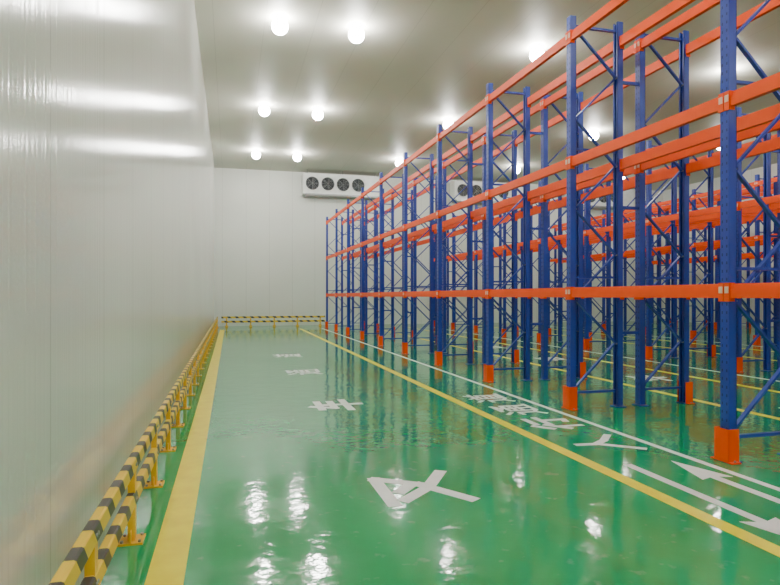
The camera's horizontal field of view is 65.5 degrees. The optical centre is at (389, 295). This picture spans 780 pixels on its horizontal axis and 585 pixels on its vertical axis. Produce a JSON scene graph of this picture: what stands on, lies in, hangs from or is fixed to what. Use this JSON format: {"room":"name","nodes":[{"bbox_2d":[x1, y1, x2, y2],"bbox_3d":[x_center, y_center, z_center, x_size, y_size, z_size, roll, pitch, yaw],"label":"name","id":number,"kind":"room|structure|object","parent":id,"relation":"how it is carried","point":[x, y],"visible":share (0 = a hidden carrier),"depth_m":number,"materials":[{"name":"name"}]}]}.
{"room":"warehouse","nodes":[
{"label":"warehouse","id":0,"kind":"room"},
{"bbox_2d":[0,0,213,584],"bbox_3d":[-3.886,-2.425,11.489,0.150,7.850,38.200,0,0,-15],"label":"wall","id":1,"kind":"structure","parent":0,"point":[107,163],"depth_m":3.37,"materials":[{"name":"white metal"}]},
{"bbox_2d":[214,168,662,325],"bbox_3d":[3.885,-2.425,33.372,26.350,7.850,0.150,0,0,-15],"label":"wall","id":2,"kind":"structure","parent":0,"point":[270,238],"depth_m":31.07,"materials":[{"name":"white metal"}]},
{"bbox_2d":[100,321,779,584],"bbox_3d":[8.779,1.573,14.833,26.450,0.154,38.600,0,0,-15],"label":"floor","id":3,"kind":"structure","parent":0,"point":[285,497],"depth_m":5.15,"materials":[{"name":"green paint"}]},
{"bbox_2d":[49,317,218,584],"bbox_3d":[-3.599,1.242,11.358,0.140,0.515,36.600,0,0,-15],"label":"guard rail","id":4,"kind":"object","parent":3,"relation":"on","point":[85,553],"visible":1,"depth_m":3.64,"materials":[{"name":"yellow metal"}]},
{"bbox_2d":[221,316,324,326],"bbox_3d":[-5.679,1.242,29.735,5.000,0.515,0.140,0,0,-15],"label":"guard rail","id":5,"kind":"object","parent":3,"relation":"on","point":[226,317],"visible":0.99,"depth_m":29.72,"materials":[{"name":"yellow metal"}]},
{"bbox_2d":[325,0,779,464],"bbox_3d":[1.194,-1.100,14.495,1.110,5.200,29.070,0,0,-15],"label":"rack","id":6,"kind":"object","parent":3,"relation":"on","point":[726,435],"visible":1,"depth_m":8.18,"materials":[{"name":"blue metal"}]},
{"bbox_2d":[349,0,779,406],"bbox_3d":[2.106,-1.100,14.736,0.865,5.200,29.070,0,0,-15],"label":"rack","id":7,"kind":"object","parent":3,"relation":"on","point":[684,387],"visible":0.66,"depth_m":9.66,"materials":[{"name":"blue metal"}]},
{"bbox_2d":[434,103,779,372],"bbox_3d":[6.299,-1.100,15.843,1.110,5.200,29.070,0,0,-15],"label":"rack","id":8,"kind":"object","parent":3,"relation":"on","point":[773,202],"visible":0.46,"depth_m":14.59,"materials":[{"name":"blue metal"}]},
{"bbox_2d":[455,130,779,369],"bbox_3d":[7.211,-1.100,16.084,0.865,5.200,29.070,0,0,-15],"label":"rack","id":9,"kind":"object","parent":3,"relation":"on","point":[711,348],"visible":0.25,"depth_m":14.95,"materials":[{"name":"blue metal"}]},
{"bbox_2d":[550,174,776,344],"bbox_3d":[12.004,-1.100,17.349,1.110,5.200,29.070,0,0,-15],"label":"rack","id":10,"kind":"object","parent":3,"relation":"on","point":[757,238],"visible":0.33,"depth_m":21.03,"materials":[{"name":"blue metal"}]},
{"bbox_2d":[562,188,773,338],"bbox_3d":[12.915,-1.100,17.590,0.865,5.200,29.070,0,0,-15],"label":"rack","id":11,"kind":"object","parent":3,"relation":"on","point":[716,201],"visible":0.19,"depth_m":23.86,"materials":[{"name":"blue metal"}]},
{"bbox_2d":[652,226,773,328],"bbox_3d":[17.670,-1.100,18.845,1.110,5.200,29.070,0,0,-15],"label":"rack","id":12,"kind":"object","parent":3,"relation":"on","point":[744,255],"visible":0.13,"depth_m":27.60,"materials":[{"name":"blue metal"}]},
{"bbox_2d":[656,219,773,328],"bbox_3d":[18.581,-1.100,19.086,0.865,5.200,29.070,0,0,-15],"label":"rack","id":13,"kind":"object","parent":3,"relation":"on","point":[748,325],"visible":0.32,"depth_m":30.51,"materials":[{"name":"blue metal"}]},
{"bbox_2d":[194,0,779,190],"bbox_3d":[8.779,-6.425,14.833,26.450,0.150,38.600,0,0,-15],"label":"ceiling","id":14,"kind":"structure","parent":0,"point":[417,65],"depth_m":17.45,"materials":[{"name":"white paint"}]},
{"bbox_2d":[252,150,260,158],"bbox_3d":[-5.829,-6.155,26.386,0.380,0.390,0.380,0,0,-15],"label":"ceiling lamp","id":15,"kind":"object","parent":14,"relation":"attached to","point":[256,154],"depth_m":26.26,"materials":[{"name":"white plastic"}]},
{"bbox_2d":[258,104,269,116],"bbox_3d":[-4.170,-6.155,20.102,0.380,0.390,0.380,0,0,-15],"label":"ceiling lamp","id":16,"kind":"object","parent":14,"relation":"attached to","point":[264,110],"depth_m":19.97,"materials":[{"name":"white plastic"}]},
{"bbox_2d":[271,16,287,34],"bbox_3d":[-2.510,-6.155,13.817,0.380,0.390,0.380,0,0,-15],"label":"ceiling lamp","id":17,"kind":"object","parent":14,"relation":"attached to","point":[279,25],"depth_m":13.70,"materials":[{"name":"white plastic"}]},
{"bbox_2d":[293,152,301,161],"bbox_3d":[-4.108,-6.155,26.841,0.380,0.390,0.380,0,0,-15],"label":"ceiling lamp","id":18,"kind":"object","parent":14,"relation":"attached to","point":[297,157],"depth_m":26.71,"materials":[{"name":"white plastic"}]},
{"bbox_2d":[312,108,322,119],"bbox_3d":[-2.449,-6.155,20.556,0.380,0.390,0.380,0,0,-15],"label":"ceiling lamp","id":19,"kind":"object","parent":14,"relation":"attached to","point":[317,114],"depth_m":20.43,"materials":[{"name":"white plastic"}]},
{"bbox_2d":[301,169,378,206],"bbox_3d":[-2.481,-5.500,31.137,4.050,1.700,0.920,0,0,-15],"label":"cooler","id":20,"kind":"object","parent":14,"relation":"hanging from","point":[312,184],"visible":0.98,"depth_m":30.71,"materials":[{"name":"white metal"}]},
{"bbox_2d":[349,25,363,43],"bbox_3d":[-0.789,-6.155,14.271,0.380,0.390,0.380,0,0,-15],"label":"ceiling lamp","id":21,"kind":"object","parent":14,"relation":"attached to","point":[356,33],"depth_m":14.15,"materials":[{"name":"white plastic"}]},
{"bbox_2d":[395,158,402,165],"bbox_3d":[0.436,-6.155,28.040,0.380,0.390,0.380,0,0,-15],"label":"ceiling lamp","id":22,"kind":"object","parent":14,"relation":"attached to","point":[399,160],"depth_m":27.91,"materials":[{"name":"white plastic"}]},
{"bbox_2d":[443,118,452,128],"bbox_3d":[2.096,-6.155,21.756,0.380,0.390,0.380,0,0,-15],"label":"ceiling lamp","id":23,"kind":"object","parent":14,"relation":"attached to","point":[448,121],"depth_m":21.61,"materials":[{"name":"white plastic"}]},
{"bbox_2d":[450,180,522,203],"bbox_3d":[5.302,-5.500,33.192,4.050,1.700,0.920,0,0,-15],"label":"cooler","id":24,"kind":"object","parent":14,"relation":"hanging from","point":[456,187],"visible":0.43,"depth_m":32.59,"materials":[{"name":"white metal"}]},
{"bbox_2d":[530,46,543,60],"bbox_3d":[3.755,-6.155,15.471,0.380,0.390,0.380,0,0,-15],"label":"ceiling lamp","id":25,"kind":"object","parent":14,"relation":"attached to","point":[536,51],"depth_m":15.33,"materials":[{"name":"white plastic"}]},
{"bbox_2d":[589,130,598,139],"bbox_3d":[7.819,-6.155,23.267,0.380,0.390,0.380,0,0,-15],"label":"ceiling lamp","id":26,"kind":"object","parent":14,"relation":"attached to","point":[594,133],"depth_m":23.12,"materials":[{"name":"white plastic"}]},
{"bbox_2d":[565,188,633,209],"bbox_3d":[12.070,-5.500,34.979,4.050,1.700,0.920,0,0,-15],"label":"cooler","id":27,"kind":"object","parent":14,"relation":"hanging from","point":[628,195],"visible":0.13,"depth_m":34.93,"materials":[{"name":"white metal"}]},
{"bbox_2d":[663,163,776,326],"bbox_3d":[21.445,-2.425,18.177,0.150,7.850,38.200,0,0,-15],"label":"wall","id":28,"kind":"structure","parent":0,"point":[749,175],"depth_m":32.73,"materials":[{"name":"white metal"}]}
]}

